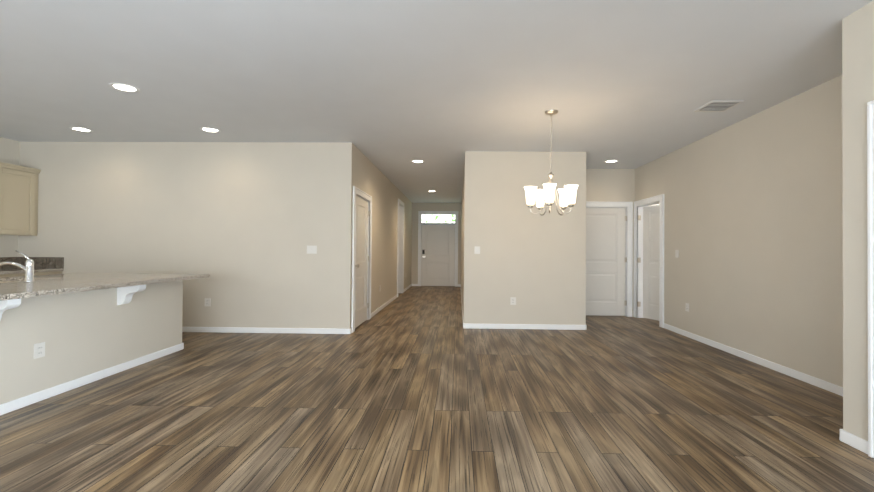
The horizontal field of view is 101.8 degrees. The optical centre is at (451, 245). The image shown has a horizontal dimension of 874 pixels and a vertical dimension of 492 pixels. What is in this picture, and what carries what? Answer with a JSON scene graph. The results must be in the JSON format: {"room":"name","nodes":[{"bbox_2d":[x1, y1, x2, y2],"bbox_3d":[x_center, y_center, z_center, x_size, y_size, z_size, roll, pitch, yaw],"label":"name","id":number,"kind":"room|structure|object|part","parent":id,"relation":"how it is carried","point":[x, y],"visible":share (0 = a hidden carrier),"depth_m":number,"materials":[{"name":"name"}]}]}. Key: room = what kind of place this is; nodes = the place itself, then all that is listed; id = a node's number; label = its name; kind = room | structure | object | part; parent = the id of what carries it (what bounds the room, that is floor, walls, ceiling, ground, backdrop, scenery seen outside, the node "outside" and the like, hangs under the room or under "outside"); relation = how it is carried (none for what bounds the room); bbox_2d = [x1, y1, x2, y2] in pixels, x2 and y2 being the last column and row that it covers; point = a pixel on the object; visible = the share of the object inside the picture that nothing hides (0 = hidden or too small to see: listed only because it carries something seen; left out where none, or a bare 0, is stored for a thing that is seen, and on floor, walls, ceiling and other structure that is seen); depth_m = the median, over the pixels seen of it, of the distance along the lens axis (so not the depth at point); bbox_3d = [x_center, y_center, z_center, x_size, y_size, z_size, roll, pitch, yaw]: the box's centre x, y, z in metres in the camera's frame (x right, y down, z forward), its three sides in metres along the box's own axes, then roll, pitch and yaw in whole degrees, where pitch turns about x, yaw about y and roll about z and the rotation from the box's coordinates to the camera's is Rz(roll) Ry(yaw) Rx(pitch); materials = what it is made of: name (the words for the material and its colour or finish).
{"room":"empty living room","nodes":[
{"label":"empty living room","id":0,"kind":"room"},
{"bbox_2d":[0,137,19,256],"bbox_3d":[-6.452,-0.192,0.943,0.120,2.740,8.690,0,-1,1],"label":"wall","id":1,"kind":"structure","parent":0,"point":[9,151],"depth_m":5.06,"materials":[{"name":"paint"}]},
{"bbox_2d":[0,162,40,235],"bbox_3d":[-6.164,-0.623,4.666,0.307,0.935,0.997,0,-1,1],"label":"upper cabinet","id":2,"kind":"object","parent":1,"relation":"attached to","point":[18,200],"depth_m":4.93,"materials":[{"name":"beige wood"}]},
{"bbox_3d":[-6.178,-1.098,3.258,0.322,0.060,3.822,0,-1,1],"label":"crown","id":3,"kind":"part","parent":2,"relation":"part of","materials":[{"name":"beige wood"}]},
{"bbox_2d":[0,257,63,268],"bbox_3d":[-6.008,0.222,3.130,0.687,0.160,4.047,0,-1,1],"label":"backsplash","id":4,"kind":"structure","parent":1,"relation":"attached to","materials":[{"name":"stone"}]},
{"bbox_2d":[18,142,343,328],"bbox_3d":[-3.939,-0.133,5.182,4.750,2.740,0.120,0,-1,1],"label":"wall","id":5,"kind":"structure","parent":0,"point":[244,225],"depth_m":5.12,"materials":[{"name":"paint"}]},
{"bbox_2d":[204,298,210,305],"bbox_3d":[-3.512,0.810,5.101,0.085,0.115,0.008,0,-1,1],"label":"outlet","id":6,"kind":"object","parent":5,"relation":"attached to","point":[207,301],"visible":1,"depth_m":5.10,"materials":[{"name":"plastic"}]},
{"bbox_2d":[182,327,349,333],"bbox_3d":[-3.441,1.201,5.093,3.970,0.078,0.014,0,-1,1],"label":"baseboard","id":7,"kind":"structure","parent":5,"relation":"attached to","point":[269,330],"depth_m":5.07,"materials":[{"name":"white wood"}]},
{"bbox_2d":[307,246,316,253],"bbox_3d":[-2.007,0.051,5.075,0.141,0.115,0.018,0,-1,1],"label":"light switch","id":8,"kind":"object","parent":5,"relation":"attached to","point":[311,249],"visible":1,"depth_m":5.08,"materials":[{"name":"plastic"}]},
{"bbox_2d":[342,142,411,328],"bbox_3d":[-1.444,-0.083,8.436,0.120,2.740,6.720,0,-1,1],"label":"wall","id":9,"kind":"structure","parent":0,"point":[363,172],"depth_m":6.68,"materials":[{"name":"paint"}]},
{"bbox_2d":[355,196,367,327],"bbox_3d":[-1.467,0.245,5.658,0.168,2.012,0.830,0,-1,1],"label":"closet door","id":10,"kind":"structure","parent":9,"relation":"in","point":[361,262],"depth_m":5.69,"materials":[{"name":"white wood"}]},
{"bbox_2d":[351,186,371,332],"bbox_3d":[-1.484,0.197,5.659,0.150,2.128,1.046,0,-1,1],"label":"trim","id":11,"kind":"structure","parent":9,"relation":"attached to","point":[358,192],"depth_m":5.48,"materials":[{"name":"white wood"}]},
{"bbox_2d":[350,284,411,333],"bbox_3d":[-1.388,1.248,8.356,0.014,0.078,6.614,0,-1,1],"label":"baseboard","id":12,"kind":"structure","parent":9,"relation":"attached to","point":[380,308],"depth_m":7.37,"materials":[{"name":"white wood"}]},
{"bbox_2d":[397,199,403,296],"bbox_3d":[-1.427,0.052,9.400,0.176,2.488,0.926,0,-1,1],"label":"door frame","id":13,"kind":"structure","parent":9,"relation":"attached to","point":[400,260],"depth_m":9.76,"materials":[{"name":"white wood"}]},
{"bbox_2d":[411,203,461,283],"bbox_3d":[-0.448,-0.044,11.718,1.750,2.740,0.120,0,-1,1],"label":"wall","id":14,"kind":"structure","parent":0,"point":[416,207],"depth_m":11.67,"materials":[{"name":"paint"}]},
{"bbox_2d":[421,225,454,285],"bbox_3d":[-0.456,0.309,11.703,1.100,2.012,0.148,0,-1,1],"label":"front door","id":15,"kind":"structure","parent":14,"relation":"in","point":[438,256],"depth_m":11.69,"materials":[{"name":"white wood"}]},
{"bbox_2d":[418,211,457,286],"bbox_3d":[-0.454,0.091,11.704,1.316,2.468,0.150,0,-1,1],"label":"door frame","id":16,"kind":"structure","parent":14,"relation":"attached to","point":[421,213],"depth_m":11.64,"materials":[{"name":"white wood"}]},
{"bbox_2d":[421,223,454,223],"bbox_3d":[-0.448,-0.740,11.724,1.140,0.040,0.122,0,-1,1],"label":"trim","id":17,"kind":"structure","parent":14,"relation":"attached to","point":[437,223],"depth_m":11.66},
{"bbox_2d":[422,215,454,222],"bbox_3d":[-0.446,-0.900,11.719,1.100,0.270,0.006,0,-1,1],"label":"window","id":18,"kind":"structure","parent":14,"relation":"in","point":[438,218],"depth_m":11.72,"materials":[{"name":"white glass"}]},
{"bbox_2d":[0,0,872,202],"bbox_3d":[-0.119,-1.531,4.290,13.000,0.100,15.950,0,-1,1],"label":"ceiling","id":19,"kind":"structure","parent":0,"point":[390,90],"depth_m":3.05,"materials":[{"name":"paint"}]},
{"bbox_2d":[69,127,92,131],"bbox_3d":[-4.814,-1.512,4.611,0.242,0.006,0.204,0,-1,1],"label":"recessed light","id":20,"kind":"object","parent":19,"relation":"in","point":[80,129],"visible":0.98,"depth_m":4.61,"materials":[{"name":"white plastic"}]},
{"bbox_2d":[108,83,139,92],"bbox_3d":[-3.126,-1.510,3.390,0.242,0.006,0.204,0,-1,1],"label":"recessed light","id":21,"kind":"object","parent":19,"relation":"in","point":[125,87],"visible":1,"depth_m":3.38,"materials":[{"name":"white plastic"}]},
{"bbox_2d":[200,127,220,132],"bbox_3d":[-3.124,-1.499,4.590,0.242,0.006,0.204,0,-1,1],"label":"recessed light","id":22,"kind":"object","parent":19,"relation":"in","point":[209,129],"visible":1,"depth_m":4.58,"materials":[{"name":"white plastic"}]},
{"bbox_2d":[411,160,424,162],"bbox_3d":[-0.595,-1.464,6.153,0.242,0.006,0.204,0,-1,1],"label":"recessed light","id":23,"kind":"object","parent":19,"relation":"in","point":[417,161],"visible":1,"depth_m":6.16,"materials":[{"name":"white plastic"}]},
{"bbox_2d":[524,110,577,215],"bbox_3d":[1.070,-0.911,3.895,0.556,1.129,0.483,0,-1,1],"label":"chandelier","id":24,"kind":"object","parent":19,"relation":"hanging from","point":[567,194],"visible":1,"depth_m":3.86,"materials":[{"name":"white glass"}]},
{"bbox_2d":[604,160,618,162],"bbox_3d":[2.714,-1.439,6.042,0.242,0.006,0.204,0,-1,1],"label":"recessed light","id":25,"kind":"object","parent":19,"relation":"in","point":[610,161],"visible":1,"depth_m":6.05,"materials":[{"name":"white plastic"}]},
{"bbox_2d":[694,101,743,111],"bbox_3d":[2.781,-1.457,3.711,0.320,0.012,0.270,0,-1,1],"label":"ceiling vent","id":26,"kind":"object","parent":19,"relation":"in","point":[716,106],"visible":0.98,"depth_m":3.70,"materials":[{"name":"metal"}]},
{"bbox_2d":[0,286,873,491],"bbox_3d":[-0.141,1.298,4.263,13.000,0.080,15.950,0,-1,1],"label":"floor","id":27,"kind":"structure","parent":0,"point":[416,389],"depth_m":2.56,"materials":[{"name":"laminate"}]},
{"bbox_2d":[0,273,23,276],"bbox_3d":[-5.995,0.784,4.448,0.675,0.860,0.450,0,-1,1],"label":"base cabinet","id":28,"kind":"object","parent":27,"relation":"on","point":[1,274],"depth_m":4.55,"materials":[{"name":"wood"}]},
{"bbox_2d":[0,269,63,272],"bbox_3d":[-6.010,0.322,3.119,0.687,0.040,4.068,0,-1,1],"label":"countertop","id":29,"kind":"structure","parent":28,"relation":"on","point":[1,270],"depth_m":4.82,"materials":[{"name":"beige stone"}]},
{"bbox_2d":[24,273,61,275],"bbox_3d":[-5.986,0.789,4.911,0.675,0.860,0.475,0,-1,1],"label":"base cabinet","id":30,"kind":"object","parent":27,"relation":"on","point":[24,273],"depth_m":4.92,"materials":[{"name":"wood"}]},
{"bbox_2d":[0,282,171,409],"bbox_3d":[-3.974,0.780,2.348,1.158,0.862,3.770,0,-1,1],"label":"half wall","id":31,"kind":"structure","parent":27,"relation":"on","point":[87,328],"depth_m":3.07,"materials":[{"name":"paint"}]},
{"bbox_2d":[34,342,44,358],"bbox_3d":[-3.241,0.820,2.790,0.008,0.115,0.072,0,-1,1],"label":"outlet","id":32,"kind":"object","parent":31,"relation":"attached to","point":[39,350],"visible":1,"depth_m":2.79,"materials":[{"name":"plastic"}]},
{"bbox_3d":[-3.319,1.177,2.349,0.154,0.078,3.804,0,-1,1],"label":"skirting","id":33,"kind":"part","parent":31,"relation":"part of","materials":[{"name":"white wood"}]},
{"bbox_2d":[0,274,209,301],"bbox_3d":[-3.765,0.331,2.319,1.650,0.038,3.910,0,-1,1],"label":"countertop","id":34,"kind":"structure","parent":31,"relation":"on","point":[50,283],"depth_m":3.14,"materials":[{"name":"beige stone"}]},
{"bbox_2d":[4,278,19,281],"bbox_3d":[-4.186,0.459,3.160,0.604,0.232,0.884,0,-1,1],"label":"sink","id":35,"kind":"object","parent":34,"relation":"in","point":[5,279],"depth_m":3.58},
{"bbox_2d":[0,250,39,281],"bbox_3d":[-3.885,0.177,3.152,0.334,0.281,0.072,0,-1,1],"label":"faucet","id":36,"kind":"object","parent":34,"relation":"on","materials":[{"name":"silver metal"}]},
{"bbox_2d":[461,174,463,305],"bbox_3d":[0.320,-0.062,9.144,0.120,2.740,5.000,0,-1,1],"label":"wall","id":37,"kind":"structure","parent":0,"point":[462,217],"depth_m":8.23,"materials":[{"name":"paint"}]},
{"bbox_2d":[461,292,463,327],"bbox_3d":[0.232,1.262,8.551,0.014,0.078,6.164,0,-1,1],"label":"baseboard","id":38,"kind":"structure","parent":37,"relation":"attached to","point":[461,292],"depth_m":6.47,"materials":[{"name":"white wood"}]},
{"bbox_2d":[463,151,585,324],"bbox_3d":[1.138,-0.085,6.053,1.870,2.740,1.150,0,-1,1],"label":"wall","id":39,"kind":"structure","parent":0,"point":[534,264],"depth_m":5.48,"materials":[{"name":"paint"}]},
{"bbox_2d":[474,246,479,253],"bbox_3d":[0.391,0.064,5.481,0.085,0.115,0.018,0,-1,1],"label":"light switch","id":40,"kind":"object","parent":39,"relation":"attached to","point":[476,249],"visible":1,"depth_m":5.48,"materials":[{"name":"plastic"}]},
{"bbox_2d":[510,297,515,304],"bbox_3d":[0.945,0.848,5.468,0.085,0.115,0.008,0,-1,1],"label":"outlet","id":41,"kind":"object","parent":39,"relation":"attached to","point":[512,300],"visible":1,"depth_m":5.47,"materials":[{"name":"plastic"}]},
{"bbox_2d":[464,323,586,329],"bbox_3d":[1.132,1.241,5.459,1.868,0.078,0.014,0,-1,1],"label":"baseboard","id":42,"kind":"structure","parent":39,"relation":"attached to","point":[523,326],"depth_m":5.45,"materials":[{"name":"white wood"}]},
{"bbox_2d":[586,207,625,315],"bbox_3d":[2.711,0.287,6.628,1.040,2.012,0.168,0,-1,1],"label":"door","id":43,"kind":"structure","parent":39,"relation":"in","point":[605,258],"depth_m":6.61,"materials":[{"name":"white wood"}]},
{"bbox_2d":[586,194,663,327],"bbox_3d":[2.803,0.235,6.182,1.456,2.128,1.070,0,-1,1],"label":"door frame","id":44,"kind":"structure","parent":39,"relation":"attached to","point":[639,205],"depth_m":6.48,"materials":[{"name":"white wood"}]},
{"bbox_2d":[586,169,634,316],"bbox_3d":[2.799,-0.066,6.658,1.430,2.740,0.120,0,-1,1],"label":"wall","id":45,"kind":"structure","parent":0,"point":[610,185],"depth_m":6.60,"materials":[{"name":"paint"}]},
{"bbox_2d":[624,216,626,304],"bbox_3d":[3.231,0.272,6.582,0.056,1.660,0.013,0,-1,1],"label":"hinges","id":46,"kind":"object","parent":45,"relation":"attached to","point":[625,302],"depth_m":6.58,"materials":[{"name":"silver metal"}]},
{"bbox_2d":[635,75,842,386],"bbox_3d":[3.414,-0.082,4.436,0.120,2.740,4.300,0,-1,1],"label":"wall","id":47,"kind":"structure","parent":0,"point":[753,219],"depth_m":3.79,"materials":[{"name":"paint"}]},
{"bbox_2d":[637,215,640,306],"bbox_3d":[3.408,0.272,6.464,0.056,1.660,0.013,0,-1,1],"label":"hinges","id":48,"kind":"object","parent":47,"relation":"attached to","point":[639,261],"depth_m":6.46,"materials":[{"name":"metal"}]},
{"bbox_2d":[643,205,659,320],"bbox_3d":[3.624,0.289,6.132,0.168,2.012,0.720,1,-1,-21],"label":"door","id":49,"kind":"structure","parent":47,"relation":"in","point":[651,244],"depth_m":6.31,"materials":[{"name":"white wood"}]},
{"bbox_2d":[675,250,678,257],"bbox_3d":[3.359,0.116,5.305,0.018,0.115,0.072,0,-1,1],"label":"light switch","id":50,"kind":"object","parent":47,"relation":"attached to","point":[676,253],"visible":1,"depth_m":5.30,"materials":[{"name":"plastic"}]},
{"bbox_2d":[664,323,842,395],"bbox_3d":[3.336,1.248,4.425,0.014,0.078,4.300,0,-1,1],"label":"baseboard","id":51,"kind":"structure","parent":47,"relation":"attached to","point":[822,384],"depth_m":3.74,"materials":[{"name":"white wood"}]},
{"bbox_2d":[842,7,863,438],"bbox_3d":[2.983,-0.106,2.234,0.900,2.740,0.120,0,-1,1],"label":"wall","id":52,"kind":"structure","parent":0,"point":[853,218],"depth_m":2.24,"materials":[{"name":"paint"}]},
{"bbox_2d":[863,0,873,440],"bbox_3d":[2.560,-0.136,-0.634,0.160,2.740,5.630,0,-1,1],"label":"wall","id":53,"kind":"structure","parent":0,"point":[868,52],"depth_m":2.17,"materials":[{"name":"paint"}]},
{"bbox_2d":[839,429,867,453],"bbox_3d":[2.854,1.198,-0.585,0.794,0.078,5.764,0,-1,1],"label":"baseboard","id":54,"kind":"structure","parent":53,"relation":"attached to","point":[854,441],"depth_m":2.22,"materials":[{"name":"white wood"}]},
{"bbox_2d":[867,100,873,457],"bbox_3d":[2.599,0.191,1.588,0.216,2.128,1.096,0,-1,1],"label":"door frame","id":55,"kind":"structure","parent":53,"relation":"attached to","point":[870,179],"depth_m":2.12,"materials":[{"name":"white wood"}]}
]}

